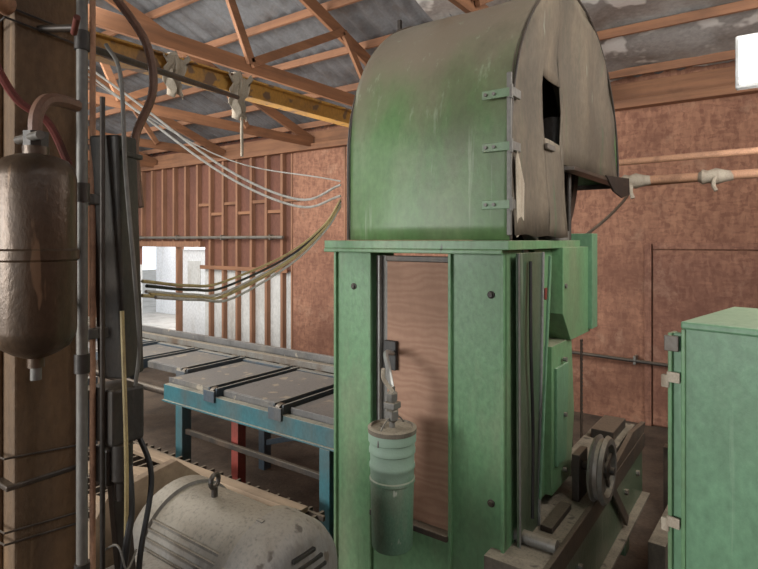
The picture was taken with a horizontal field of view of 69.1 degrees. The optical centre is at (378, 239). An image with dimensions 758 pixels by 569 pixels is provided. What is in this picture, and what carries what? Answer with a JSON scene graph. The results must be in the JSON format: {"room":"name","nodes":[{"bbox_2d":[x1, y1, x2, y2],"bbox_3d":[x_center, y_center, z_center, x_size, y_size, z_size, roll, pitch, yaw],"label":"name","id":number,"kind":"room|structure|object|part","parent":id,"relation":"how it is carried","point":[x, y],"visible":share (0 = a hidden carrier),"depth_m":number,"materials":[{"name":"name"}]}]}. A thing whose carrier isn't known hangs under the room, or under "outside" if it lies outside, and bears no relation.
{"room":"woodworking shop","nodes":[
{"label":"woodworking shop","id":0,"kind":"room"},
{"bbox_2d":[138,208,141,264],"bbox_3d":[-7.160,-0.710,14.133,3.800,2.580,0.050,0,0,36],"label":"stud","id":1,"kind":"object","parent":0,"point":[138,208],"visible":0.14,"depth_m":13.02,"materials":[{"name":"brown wood"}]},
{"bbox_2d":[140,265,141,306],"bbox_3d":[-7.160,1.390,14.133,3.800,1.620,0.050,0,0,36],"label":"backing","id":2,"kind":"object","parent":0,"point":[140,265],"visible":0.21,"depth_m":13.02,"materials":[{"name":"white"}]},
{"bbox_2d":[139,241,204,246],"bbox_3d":[-4.682,0.090,12.227,2.450,0.120,0.120,0,0,36],"label":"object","id":3,"kind":"structure","parent":0,"point":[141,243],"depth_m":12.03,"materials":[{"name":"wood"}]},
{"bbox_2d":[141,172,145,240],"bbox_3d":[-5.497,-0.815,12.832,0.060,1.730,0.100,0,0,36],"label":"stud","id":4,"kind":"object","parent":3,"relation":"on","point":[143,174],"visible":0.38,"depth_m":12.80,"materials":[{"name":"brown wood"}]},
{"bbox_2d":[151,171,155,240],"bbox_3d":[-5.158,-0.815,12.585,0.060,1.730,0.100,0,0,36],"label":"stud","id":5,"kind":"object","parent":3,"relation":"on","point":[153,173],"visible":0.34,"depth_m":12.55,"materials":[{"name":"brown wood"}]},
{"bbox_2d":[162,169,166,240],"bbox_3d":[-4.818,-0.815,12.338,0.060,1.730,0.100,0,0,36],"label":"stud","id":6,"kind":"object","parent":3,"relation":"on","point":[164,172],"visible":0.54,"depth_m":12.31,"materials":[{"name":"brown wood"}]},
{"bbox_2d":[173,168,177,240],"bbox_3d":[-4.478,-0.815,12.091,0.060,1.730,0.100,0,0,36],"label":"stud","id":7,"kind":"object","parent":3,"relation":"on","point":[175,170],"visible":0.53,"depth_m":12.06,"materials":[{"name":"brown wood"}]},
{"bbox_2d":[176,247,183,330],"bbox_3d":[-4.396,1.175,12.137,0.060,2.050,0.170,0,0,36],"label":"door frame","id":8,"kind":"structure","parent":3,"relation":"attached to","point":[179,250],"depth_m":12.10,"materials":[{"name":"brown wood"}]},
{"bbox_2d":[184,166,189,240],"bbox_3d":[-4.138,-0.815,11.845,0.060,1.730,0.100,0,0,36],"label":"stud","id":9,"kind":"object","parent":3,"relation":"on","point":[186,169],"visible":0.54,"depth_m":11.81,"materials":[{"name":"brown wood"}]},
{"bbox_2d":[183,249,204,334],"bbox_3d":[-3.973,1.190,11.910,0.870,1.980,0.040,0,0,36],"label":"leaf","id":10,"kind":"object","parent":3,"relation":"attached to","point":[193,311],"visible":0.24,"depth_m":11.92,"materials":[{"name":"white paint"}]},
{"bbox_2d":[188,261,200,288],"bbox_3d":[-3.998,0.750,11.894,0.450,0.600,0.015,0,0,36],"label":"window","id":11,"kind":"structure","parent":10,"relation":"attached to","point":[194,271],"depth_m":11.87,"materials":[{"name":"white"}]},
{"bbox_2d":[196,165,201,240],"bbox_3d":[-3.799,-0.815,11.598,0.060,1.730,0.100,0,0,36],"label":"stud","id":12,"kind":"object","parent":3,"relation":"on","point":[198,167],"visible":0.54,"depth_m":11.56,"materials":[{"name":"brown wood"}]},
{"bbox_2d":[140,146,204,240],"bbox_3d":[-4.632,-0.925,12.296,2.450,2.150,0.050,0,0,36],"label":"backing","id":13,"kind":"object","parent":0,"point":[192,168],"visible":0.5,"depth_m":12.26,"materials":[{"name":"brown wood"}]},
{"bbox_2d":[142,247,204,329],"bbox_3d":[-4.739,0.850,13.894,6.800,2.900,2.390,0,0,36],"label":"vestibule","id":14,"kind":"object","parent":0,"point":[165,256],"visible":0.18,"depth_m":16.38,"materials":[{"name":"white paint"}]},
{"bbox_2d":[88,0,370,105],"bbox_3d":[-3.379,-2.936,2.455,0.093,2.612,14.246,0,0,36],"label":"roof truss","id":15,"kind":"object","parent":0,"point":[256,66],"depth_m":5.42,"materials":[{"name":"brown wood"}]},
{"bbox_2d":[141,138,347,171],"bbox_3d":[-2.946,-1.630,10.675,6.459,0.100,0.558,0,0,36],"label":"plate","id":16,"kind":"object","parent":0,"point":[341,142],"depth_m":10.35,"materials":[{"name":"brown wood"}]},
{"bbox_2d":[88,126,156,167],"bbox_3d":[-9.204,-2.936,6.687,0.092,2.612,14.246,0,0,36],"label":"roof truss","id":17,"kind":"object","parent":16,"relation":"on","point":[147,161],"depth_m":12.24,"materials":[{"name":"brown wood"}]},
{"bbox_2d":[88,70,225,157],"bbox_3d":[-7.262,-2.936,5.276,0.093,2.612,14.246,0,0,36],"label":"roof truss","id":18,"kind":"object","parent":16,"relation":"on","point":[154,143],"depth_m":10.10,"materials":[{"name":"brown wood"}]},
{"bbox_2d":[88,0,313,145],"bbox_3d":[-5.320,-2.936,3.865,0.092,2.612,14.246,0,0,36],"label":"roof truss","id":19,"kind":"object","parent":16,"relation":"on","point":[301,137],"depth_m":7.70,"materials":[{"name":"brown wood"}]},
{"bbox_2d":[88,66,734,174],"bbox_3d":[-0.643,-1.790,9.322,20.000,0.220,0.048,0,0,36],"label":"beam","id":20,"kind":"structure","parent":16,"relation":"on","point":[721,76],"depth_m":6.59,"materials":[{"name":"brown wood"}]},
{"bbox_2d":[205,269,290,348],"bbox_3d":[-2.610,1.390,10.827,2.550,1.620,0.050,0,0,36],"label":"backing","id":21,"kind":"object","parent":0,"point":[275,281],"visible":0.43,"depth_m":10.74,"materials":[{"name":"white"}]},
{"bbox_2d":[205,132,290,271],"bbox_3d":[-2.610,-0.710,10.827,2.550,2.580,0.050,0,0,36],"label":"backing","id":22,"kind":"object","parent":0,"point":[275,160],"visible":0.43,"depth_m":10.77,"materials":[{"name":"brown wood"}]},
{"bbox_2d":[88,340,667,568],"bbox_3d":[-4.854,2.260,3.527,20.000,0.120,14.400,0,0,36],"label":"floor","id":23,"kind":"structure","parent":0,"point":[159,415],"depth_m":5.64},
{"bbox_2d":[0,0,75,568],"bbox_3d":[-0.973,0.285,1.537,0.185,3.830,0.200,0,0,36],"label":"timber post","id":24,"kind":"object","parent":23,"relation":"on","point":[38,418],"visible":0.7,"depth_m":1.48,"materials":[{"name":"wood"}]},
{"bbox_2d":[0,64,81,380],"bbox_3d":[-0.845,-0.162,1.338,0.242,0.984,0.266,0,0,-6],"label":"tank","id":25,"kind":"object","parent":24,"relation":"attached to","point":[39,252],"visible":1,"depth_m":1.24,"materials":[{"name":"metal"}]},
{"bbox_2d":[36,0,104,568],"bbox_3d":[-0.796,0.250,1.474,0.227,3.900,0.147,0,0,36],"label":"pipe","id":26,"kind":"object","parent":23,"relation":"on","point":[84,40],"visible":0.96,"depth_m":1.45,"materials":[{"name":"metal"}]},
{"bbox_3d":[-0.763,-0.540,1.383,0.016,0.035,0.068,0,0,-36],"label":"valve handle","id":27,"kind":"part","parent":26,"relation":"part of","materials":[{"name":"red paint"}]},
{"bbox_2d":[88,179,88,315],"bbox_3d":[-7.536,0.250,14.313,0.060,3.860,0.100,0,0,36],"label":"stud","id":28,"kind":"object","parent":23,"relation":"on","point":[88,179],"visible":0.11,"depth_m":14.26,"materials":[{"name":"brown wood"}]},
{"bbox_2d":[88,376,97,446],"bbox_3d":[-3.474,1.710,4.873,1.850,0.980,1.200,0,0,36],"label":"side table","id":29,"kind":"object","parent":23,"relation":"on","point":[88,376],"visible":0.06,"depth_m":4.75,"materials":[{"name":"metal"}]},
{"bbox_3d":[-2.521,1.780,4.798,0.080,0.840,0.100,0,0,36],"label":"leg","id":30,"kind":"part","parent":29,"relation":"part of","materials":[{"name":"brown wood"}]},
{"bbox_2d":[88,0,157,568],"bbox_3d":[-0.768,0.646,1.639,0.295,3.108,0.219,0,0,36],"label":"cable bundle","id":31,"kind":"object","parent":23,"relation":"on","point":[124,398],"visible":0.93,"depth_m":1.57,"materials":[{"name":"rubber"}]},
{"bbox_3d":[-0.823,-0.115,1.590,0.080,0.030,0.075,0,0,36],"label":"mount arm","id":32,"kind":"part","parent":31,"relation":"part of","materials":[{"name":"metal"}]},
{"bbox_3d":[-0.823,0.265,1.590,0.080,0.030,0.075,0,0,36],"label":"mount arm","id":33,"kind":"part","parent":31,"relation":"part of","materials":[{"name":"metal"}]},
{"bbox_3d":[-0.712,0.700,1.540,0.020,1.001,0.056,0,0,-31],"label":"yellow cord","id":34,"kind":"part","parent":31,"relation":"part of","materials":[{"name":"yellow rubber"}]},
{"bbox_2d":[88,66,340,302],"bbox_3d":[-1.068,-0.446,2.778,1.856,1.399,1.375,0,0,36],"label":"cable bundle","id":35,"kind":"object","parent":31,"relation":"attached to","point":[307,244],"visible":0.92,"depth_m":2.74,"materials":[{"name":"black rubber"}]},
{"bbox_2d":[88,459,201,568],"bbox_3d":[-0.964,1.580,2.313,0.040,1.240,0.510,0,0,36],"label":"guard","id":36,"kind":"object","parent":23,"relation":"on","point":[170,470],"visible":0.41,"depth_m":2.26,"materials":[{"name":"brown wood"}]},
{"bbox_2d":[88,440,324,521],"bbox_3d":[-1.739,1.958,3.501,2.370,0.485,1.620,0,0,36],"label":"walkway","id":37,"kind":"object","parent":23,"relation":"on","point":[139,461],"visible":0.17,"depth_m":4.17,"materials":[{"name":"wood"},{"name":"dark steel"}]},
{"bbox_2d":[88,494,99,506],"bbox_3d":[-1.704,1.697,3.525,0.949,0.035,0.090,0,0,18],"label":"plank","id":38,"kind":"object","parent":37,"relation":"on","point":[97,497],"visible":0.02,"depth_m":3.55,"materials":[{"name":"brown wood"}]},
{"bbox_2d":[88,462,147,476],"bbox_3d":[-2.097,1.697,4.089,0.873,0.035,0.120,0,0,12],"label":"plank","id":39,"kind":"object","parent":37,"relation":"on","point":[137,470],"visible":0.02,"depth_m":4.01,"materials":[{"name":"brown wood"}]},
{"bbox_2d":[133,443,307,512],"bbox_3d":[-1.255,1.697,3.971,1.901,0.035,0.090,0,0,34],"label":"plank","id":40,"kind":"object","parent":37,"relation":"on","point":[270,499],"visible":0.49,"depth_m":3.75,"materials":[{"name":"brown wood"}]},
{"bbox_2d":[88,325,333,540],"bbox_3d":[-1.591,1.635,5.185,4.530,1.130,1.200,0,0,36],"label":"table","id":41,"kind":"object","parent":23,"relation":"on","point":[291,403],"visible":0.52,"depth_m":4.52,"materials":[{"name":"teal paint"}]},
{"bbox_3d":[-2.463,1.207,5.899,0.600,0.030,0.550,0,0,36],"label":"plate","id":42,"kind":"part","parent":41,"relation":"part of","materials":[{"name":"grey metal"}]},
{"bbox_3d":[-1.627,1.785,4.575,0.090,0.830,0.090,0,0,36],"label":"leg","id":43,"kind":"part","parent":41,"relation":"part of","materials":[{"name":"teal paint"}]},
{"bbox_3d":[-1.864,1.197,5.464,0.600,0.030,0.550,0,0,36],"label":"plate","id":44,"kind":"part","parent":41,"relation":"part of","materials":[{"name":"grey metal"}]},
{"bbox_3d":[-1.339,1.212,4.928,0.600,0.030,0.800,0,0,36],"label":"plate","id":45,"kind":"part","parent":41,"relation":"part of","materials":[{"name":"grey metal"}]},
{"bbox_3d":[-1.319,1.150,5.569,4.520,0.060,0.060,0,0,36],"label":"rail","id":46,"kind":"part","parent":41,"relation":"part of","materials":[{"name":"metal"}]},
{"bbox_3d":[-1.093,1.750,4.280,0.080,0.900,0.080,0,0,36],"label":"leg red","id":47,"kind":"part","parent":41,"relation":"part of","materials":[{"name":"paint"}]},
{"bbox_3d":[-1.102,1.775,5.306,0.080,0.850,0.090,0,0,36],"label":"leg","id":48,"kind":"part","parent":41,"relation":"part of","materials":[{"name":"blue metal"}]},
{"bbox_3d":[-0.740,1.199,4.493,0.600,0.030,0.800,0,0,36],"label":"plate","id":49,"kind":"part","parent":41,"relation":"part of","materials":[{"name":"grey metal"}]},
{"bbox_3d":[-0.142,1.208,4.058,0.600,0.030,0.800,0,0,36],"label":"plate","id":50,"kind":"part","parent":41,"relation":"part of","materials":[{"name":"grey metal"}]},
{"bbox_3d":[-0.332,1.785,3.634,0.090,0.830,0.090,0,0,36],"label":"leg","id":51,"kind":"part","parent":41,"relation":"part of","materials":[{"name":"teal paint"}]},
{"bbox_2d":[88,316,333,373],"bbox_3d":[-3.111,1.860,8.478,9.000,0.680,0.860,0,0,36],"label":"conveyor","id":52,"kind":"object","parent":23,"relation":"on","point":[88,316],"visible":0.02,"depth_m":7.40,"materials":[{"name":"metal"}]},
{"bbox_2d":[133,471,337,568],"bbox_3d":[-0.594,1.530,1.997,0.851,1.341,0.568,0,0,36],"label":"motor","id":53,"kind":"object","parent":23,"relation":"on","point":[196,522],"visible":0.95,"depth_m":1.87,"materials":[{"name":"grey metal"}]},
{"bbox_3d":[-0.609,0.934,2.037,0.024,0.045,0.024,0,0,36],"label":"eyebolt stem","id":54,"kind":"part","parent":53,"relation":"part of","materials":[{"name":"metal"}]},
{"bbox_2d":[324,0,629,568],"bbox_3d":[0.936,0.381,3.780,1.163,3.638,2.701,0,0,36],"label":"resaw bandsaw","id":55,"kind":"object","parent":23,"relation":"on","point":[474,137],"visible":0.97,"depth_m":2.75,"materials":[{"name":"green paint"}]},
{"bbox_3d":[0.061,0.595,2.845,0.075,0.150,0.025,0,0,36],"label":"handle plate","id":56,"kind":"part","parent":55,"relation":"part of","materials":[{"name":"grey metal"}]},
{"bbox_2d":[368,350,416,555],"bbox_3d":[0.088,0.981,2.614,0.228,0.869,0.364,0,0,23],"label":"canister","id":57,"kind":"object","parent":55,"relation":"hanging from","point":[392,440],"visible":1,"depth_m":2.47,"materials":[{"name":"metal"}]},
{"bbox_3d":[0.039,0.647,2.533,0.063,0.117,0.027,0,0,-22],"label":"lever","id":58,"kind":"part","parent":57,"relation":"part of","materials":[{"name":"silver metal"}]},
{"bbox_3d":[0.049,0.627,2.682,0.058,0.161,0.282,0,0,2],"label":"hook handle","id":59,"kind":"part","parent":57,"relation":"part of","materials":[{"name":"metal"}]},
{"bbox_3d":[0.061,0.790,2.551,0.028,0.220,0.028,0,0,36],"label":"valve stem","id":60,"kind":"part","parent":57,"relation":"part of","materials":[{"name":"metal"}]},
{"bbox_3d":[0.061,0.872,2.551,0.228,0.026,0.228,0,0,36],"label":"lid","id":61,"kind":"part","parent":57,"relation":"part of","materials":[{"name":"beige metal"}]},
{"bbox_3d":[0.201,0.745,2.768,0.380,1.330,0.015,0,0,36],"label":"plywood panel","id":62,"kind":"part","parent":55,"relation":"part of","materials":[{"name":"brown wood"}]},
{"bbox_3d":[0.447,0.024,3.155,1.075,0.043,1.070,0,0,36],"label":"plate","id":63,"kind":"part","parent":55,"relation":"part of","materials":[{"name":"green paint"}]},
{"bbox_2d":[347,0,618,239],"bbox_3d":[0.818,-0.719,3.539,0.979,1.438,2.065,0,0,36],"label":"hood","id":64,"kind":"object","parent":55,"relation":"attached to","point":[489,123],"depth_m":2.79,"materials":[{"name":"green paint"}]},
{"bbox_3d":[0.821,0.665,2.716,0.014,1.171,0.173,0,0,34],"label":"guard tie rod","id":65,"kind":"part","parent":55,"relation":"part of","materials":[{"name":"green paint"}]},
{"bbox_3d":[1.008,-0.325,3.174,0.110,0.750,0.110,0,0,36],"label":"strain post","id":66,"kind":"part","parent":55,"relation":"part of","materials":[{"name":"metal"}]},
{"bbox_3d":[1.119,-0.210,3.241,0.028,0.420,0.028,0,0,36],"label":"strain rod","id":67,"kind":"part","parent":55,"relation":"part of","materials":[{"name":"metal"}]},
{"bbox_2d":[564,166,627,186],"bbox_3d":[1.431,-0.401,3.577,0.090,0.022,1.288,0,0,36],"label":"tray","id":68,"kind":"object","parent":55,"relation":"on","point":[607,180],"depth_m":3.49,"materials":[{"name":"metal"}]},
{"bbox_2d":[484,415,649,568],"bbox_3d":[1.198,1.624,3.147,0.360,1.152,2.100,0,0,36],"label":"mechanism","id":69,"kind":"object","parent":23,"relation":"on","point":[589,521],"visible":0.98,"depth_m":2.94,"materials":[{"name":"metal"}]},
{"bbox_3d":[1.693,1.840,3.912,0.140,0.720,0.120,0,0,36],"label":"bed leg","id":70,"kind":"part","parent":69,"relation":"part of","materials":[{"name":"green metal"}]},
{"bbox_3d":[1.613,1.310,3.556,0.030,0.100,0.947,0,0,36],"label":"bed plate","id":71,"kind":"part","parent":69,"relation":"part of","materials":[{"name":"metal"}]},
{"bbox_2d":[648,505,667,568],"bbox_3d":[2.136,2.025,3.918,0.100,0.350,1.553,0,0,38],"label":"sill timber","id":72,"kind":"structure","parent":23,"relation":"on","point":[658,541],"depth_m":3.36,"materials":[{"name":"wood"}]},
{"bbox_2d":[663,443,667,511],"bbox_3d":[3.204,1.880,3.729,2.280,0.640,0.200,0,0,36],"label":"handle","id":73,"kind":"structure","parent":23,"relation":"on","point":[665,448],"depth_m":4.35,"materials":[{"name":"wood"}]},
{"bbox_2d":[661,307,757,568],"bbox_3d":[1.625,1.255,2.091,0.690,1.890,0.805,0,0,-43],"label":"tall cabinet","id":74,"kind":"object","parent":23,"relation":"on","point":[711,378],"visible":1,"depth_m":2.03,"materials":[{"name":"green metal"}]},
{"bbox_3d":[1.651,0.325,2.065,0.688,0.030,0.732,0,0,-43],"label":"lid","id":75,"kind":"part","parent":74,"relation":"part of","materials":[{"name":"green paint"}]},
{"bbox_3d":[-2.654,2.175,10.766,2.550,0.050,0.100,0,0,36],"label":"plate","id":76,"kind":"object","parent":23,"relation":"on","visible":0},
{"bbox_2d":[209,163,213,335],"bbox_3d":[-3.459,0.250,11.351,0.060,3.860,0.100,0,0,36],"label":"stud","id":77,"kind":"object","parent":76,"relation":"on","point":[211,171],"visible":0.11,"depth_m":11.32,"materials":[{"name":"brown wood"}]},
{"bbox_2d":[199,203,208,206],"bbox_3d":[-3.626,-0.730,11.478,0.360,0.060,0.070,0,0,36],"label":"block","id":78,"kind":"object","parent":77,"relation":"attached to","point":[204,204],"visible":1,"depth_m":11.46,"materials":[{"name":"brown wood"}]},
{"bbox_2d":[222,161,226,338],"bbox_3d":[-3.119,0.250,11.104,0.060,3.860,0.100,0,0,36],"label":"stud","id":79,"kind":"object","parent":76,"relation":"on","point":[224,179],"visible":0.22,"depth_m":11.07,"materials":[{"name":"brown wood"}]},
{"bbox_2d":[139,235,283,239],"bbox_3d":[-3.886,-0.050,11.537,5.350,0.100,0.100,0,0,36],"label":"conduit","id":80,"kind":"object","parent":79,"relation":"attached to","point":[177,237],"visible":0.91,"depth_m":11.08,"materials":[{"name":"metal"}]},
{"bbox_2d":[211,212,221,215],"bbox_3d":[-3.286,-0.530,11.231,0.360,0.060,0.070,0,0,36],"label":"block","id":81,"kind":"object","parent":79,"relation":"attached to","point":[217,213],"visible":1,"depth_m":11.22,"materials":[{"name":"brown wood"}]},
{"bbox_2d":[200,265,287,272],"bbox_3d":[-2.692,0.560,10.713,2.550,0.080,0.030,0,0,36],"label":"middle girt","id":82,"kind":"object","parent":79,"relation":"attached to","point":[235,268],"visible":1,"depth_m":10.81,"materials":[{"name":"brown wood"}]},
{"bbox_2d":[235,160,240,340],"bbox_3d":[-2.779,0.250,10.857,0.060,3.860,0.100,0,0,36],"label":"stud","id":83,"kind":"object","parent":76,"relation":"on","point":[237,166],"visible":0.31,"depth_m":10.82,"materials":[{"name":"brown wood"}]},
{"bbox_2d":[224,202,234,204],"bbox_3d":[-2.946,-0.730,10.985,0.360,0.060,0.070,0,0,36],"label":"block","id":84,"kind":"object","parent":83,"relation":"attached to","point":[225,203],"visible":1,"depth_m":10.97,"materials":[{"name":"brown wood"}]},
{"bbox_2d":[250,158,255,342],"bbox_3d":[-2.439,0.250,10.610,0.060,3.860,0.100,0,0,36],"label":"stud","id":85,"kind":"object","parent":76,"relation":"on","point":[252,160],"visible":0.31,"depth_m":10.57,"materials":[{"name":"brown wood"}]},
{"bbox_2d":[238,211,249,214],"bbox_3d":[-2.606,-0.530,10.738,0.360,0.060,0.070,0,0,36],"label":"block","id":86,"kind":"object","parent":85,"relation":"attached to","point":[239,212],"visible":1,"depth_m":10.74,"materials":[{"name":"brown wood"}]},
{"bbox_2d":[265,156,270,345],"bbox_3d":[-2.100,0.250,10.363,0.060,3.860,0.100,0,0,36],"label":"stud","id":87,"kind":"object","parent":76,"relation":"on","point":[267,158],"visible":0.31,"depth_m":10.32,"materials":[{"name":"brown wood"}]},
{"bbox_2d":[252,200,264,203],"bbox_3d":[-2.267,-0.730,10.491,0.360,0.060,0.070,0,0,36],"label":"block","id":88,"kind":"object","parent":87,"relation":"attached to","point":[253,201],"visible":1,"depth_m":10.48,"materials":[{"name":"brown wood"}]},
{"bbox_2d":[280,154,285,347],"bbox_3d":[-1.760,0.250,10.116,0.060,3.860,0.100,0,0,36],"label":"stud","id":89,"kind":"object","parent":76,"relation":"on","point":[282,156],"visible":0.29,"depth_m":10.08,"materials":[{"name":"brown wood"}]},
{"bbox_2d":[268,210,279,212],"bbox_3d":[-1.927,-0.530,10.244,0.360,0.060,0.070,0,0,36],"label":"block","id":90,"kind":"object","parent":89,"relation":"attached to","point":[269,211],"visible":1,"depth_m":10.22,"materials":[{"name":"brown wood"}]},
{"bbox_2d":[283,198,297,201],"bbox_3d":[-1.587,-0.730,9.997,0.360,0.060,0.070,0,0,36],"label":"block","id":91,"kind":"object","parent":89,"relation":"attached to","point":[284,199],"visible":0.73,"depth_m":10.00,"materials":[{"name":"brown wood"}]},
{"bbox_2d":[88,0,730,155],"bbox_3d":[-4.854,-3.136,3.527,20.000,2.564,15.000,0,0,36],"label":"ceiling","id":92,"kind":"structure","parent":0,"point":[204,21],"depth_m":7.41,"materials":[{"name":"metal"}]},
{"bbox_2d":[735,32,757,89],"bbox_3d":[2.551,-1.948,2.746,1.300,2.176,0.118,0,0,36],"label":"light","id":93,"kind":"object","parent":92,"relation":"hanging from","point":[746,46],"visible":1,"depth_m":3.08,"materials":[{"name":"white paint"}]},
{"bbox_3d":[-3.290,-2.642,1.426,0.040,2.684,0.040,0,0,36],"label":"hanger","id":94,"kind":"object","parent":92,"relation":"hanging from","visible":0},
{"bbox_2d":[88,29,350,111],"bbox_3d":[-1.068,-1.292,4.484,0.120,0.015,8.000,0,0,36],"label":"beam","id":95,"kind":"structure","parent":94,"relation":"hanging from","point":[100,35],"depth_m":4.18,"materials":[{"name":"metal"}]},
{"bbox_2d":[162,50,190,99],"bbox_3d":[-1.466,-1.162,3.866,0.227,0.343,0.191,0,0,2],"label":"rag","id":96,"kind":"object","parent":95,"relation":"hanging from","point":[174,64],"visible":0.71,"depth_m":3.84,"materials":[{"name":"beige fabric"}]},
{"bbox_2d":[96,37,350,121],"bbox_3d":[-1.068,-1.225,4.484,0.020,0.130,8.000,0,0,36],"label":"web","id":97,"kind":"object","parent":95,"relation":"attached to","point":[193,72],"visible":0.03,"depth_m":4.32,"materials":[{"name":"yellow paint"}]},
{"bbox_2d":[88,53,348,127],"bbox_3d":[-1.068,-1.157,4.484,0.120,0.015,8.000,0,0,36],"label":"flange","id":98,"kind":"object","parent":97,"relation":"attached to","point":[101,59],"visible":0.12,"depth_m":4.60,"materials":[{"name":"yellow paint"}]},
{"bbox_2d":[228,71,253,156],"bbox_3d":[-1.124,-0.995,4.326,0.234,0.676,0.203,0,0,0],"label":"rag","id":99,"kind":"object","parent":95,"relation":"hanging from","point":[240,86],"visible":0.81,"depth_m":4.31,"materials":[{"name":"beige fabric"}]},
{"bbox_3d":[-1.080,-0.829,4.332,0.024,0.345,0.053,0,0,-9],"label":"cord","id":100,"kind":"part","parent":99,"relation":"part of","materials":[{"name":"beige fabric"}]},
{"bbox_2d":[397,20,401,30],"bbox_3d":[0.237,-1.905,6.280,0.040,1.210,0.040,0,0,36],"label":"hanger","id":101,"kind":"object","parent":95,"relation":"on","point":[399,22],"visible":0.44,"depth_m":6.27,"materials":[{"name":"metal"}]},
{"bbox_2d":[88,0,757,161],"bbox_3d":[-4.854,-3.057,3.527,20.000,2.266,13.944,0,0,36],"label":"roof","id":102,"kind":"structure","parent":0,"point":[744,5],"depth_m":6.72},
{"bbox_2d":[448,0,492,12],"bbox_3d":[-1.437,-2.936,1.044,0.093,2.612,14.246,0,0,36],"label":"roof truss","id":103,"kind":"object","parent":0,"point":[467,6],"depth_m":3.92,"materials":[{"name":"brown wood"}]},
{"bbox_2d":[291,60,757,427],"bbox_3d":[2.949,0.100,6.781,11.200,4.200,0.062,0,0,36],"label":"wall","id":104,"kind":"structure","parent":0,"point":[693,212],"depth_m":6.66,"materials":[{"name":"brown wood"}]},
{"bbox_2d":[291,153,292,348],"bbox_3d":[-1.589,0.310,10.028,0.040,3.780,0.018,0,0,36],"label":"seam","id":105,"kind":"object","parent":104,"relation":"attached to","point":[291,153],"visible":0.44,"depth_m":10.01,"materials":[{"name":"brown wood"}]},
{"bbox_2d":[344,146,345,239],"bbox_3d":[-0.578,0.310,9.293,0.040,3.780,0.018,0,0,36],"label":"seam","id":106,"kind":"object","parent":104,"relation":"attached to","point":[344,146],"visible":0.44,"depth_m":9.28,"materials":[{"name":"brown wood"}]},
{"bbox_2d":[572,351,667,366],"bbox_3d":[2.772,1.430,6.792,2.901,0.104,0.132,0,0,36],"label":"pipe","id":107,"kind":"object","parent":104,"relation":"attached to","point":[634,360],"visible":0.34,"depth_m":6.59,"materials":[{"name":"metal"}]},
{"bbox_2d":[644,244,651,425],"bbox_3d":[3.197,1.125,6.531,0.075,2.150,0.046,0,0,36],"label":"frame","id":108,"kind":"object","parent":104,"relation":"attached to","point":[647,247],"visible":0.89,"depth_m":6.51,"materials":[{"name":"brown wood"}]},
{"bbox_2d":[653,250,757,426],"bbox_3d":[3.871,1.150,6.051,1.550,2.060,0.031,0,0,36],"label":"leaf","id":109,"kind":"object","parent":108,"relation":"attached to","point":[687,284],"visible":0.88,"depth_m":6.27,"materials":[{"name":"brown wood"}]},
{"bbox_2d":[653,243,757,249],"bbox_3d":[3.895,0.068,6.024,1.620,0.075,0.046,0,0,36],"label":"door frame","id":110,"kind":"structure","parent":104,"relation":"attached to","point":[723,246],"depth_m":6.15,"materials":[{"name":"brown wood"}]},
{"bbox_2d":[416,0,757,81],"bbox_3d":[2.542,-2.966,3.159,6.800,2.101,6.100,0,0,36],"label":"ceiling","id":111,"kind":"structure","parent":0,"point":[717,34],"depth_m":5.76,"materials":[{"name":"grey metal"}]},
{"bbox_2d":[614,84,757,111],"bbox_3d":[3.330,-1.630,6.115,1.444,0.100,0.559,0,0,36],"label":"plate","id":112,"kind":"object","parent":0,"point":[682,97],"depth_m":6.23,"materials":[{"name":"brown wood"}]},
{"bbox_3d":[3.277,0.150,-2.381,0.100,4.100,14.400,0,0,36],"label":"wall","id":113,"kind":"structure","parent":0,"visible":0},
{"bbox_2d":[619,147,757,198],"bbox_3d":[3.162,-1.461,3.927,7.501,2.233,0.161,0,0,36],"label":"pipes","id":114,"kind":"object","parent":113,"relation":"attached to","point":[714,176],"visible":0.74,"depth_m":4.37,"materials":[{"name":"metal"}]},
{"label":"outside","id":115,"kind":"structure","parent":0,"visible":0},
{"bbox_2d":[142,269,174,314],"bbox_3d":[-11.029,2.470,1.833,60.000,0.260,70.000,0,0,36],"label":"ground","id":116,"kind":"structure","parent":115,"point":[148,304],"depth_m":22.00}
]}

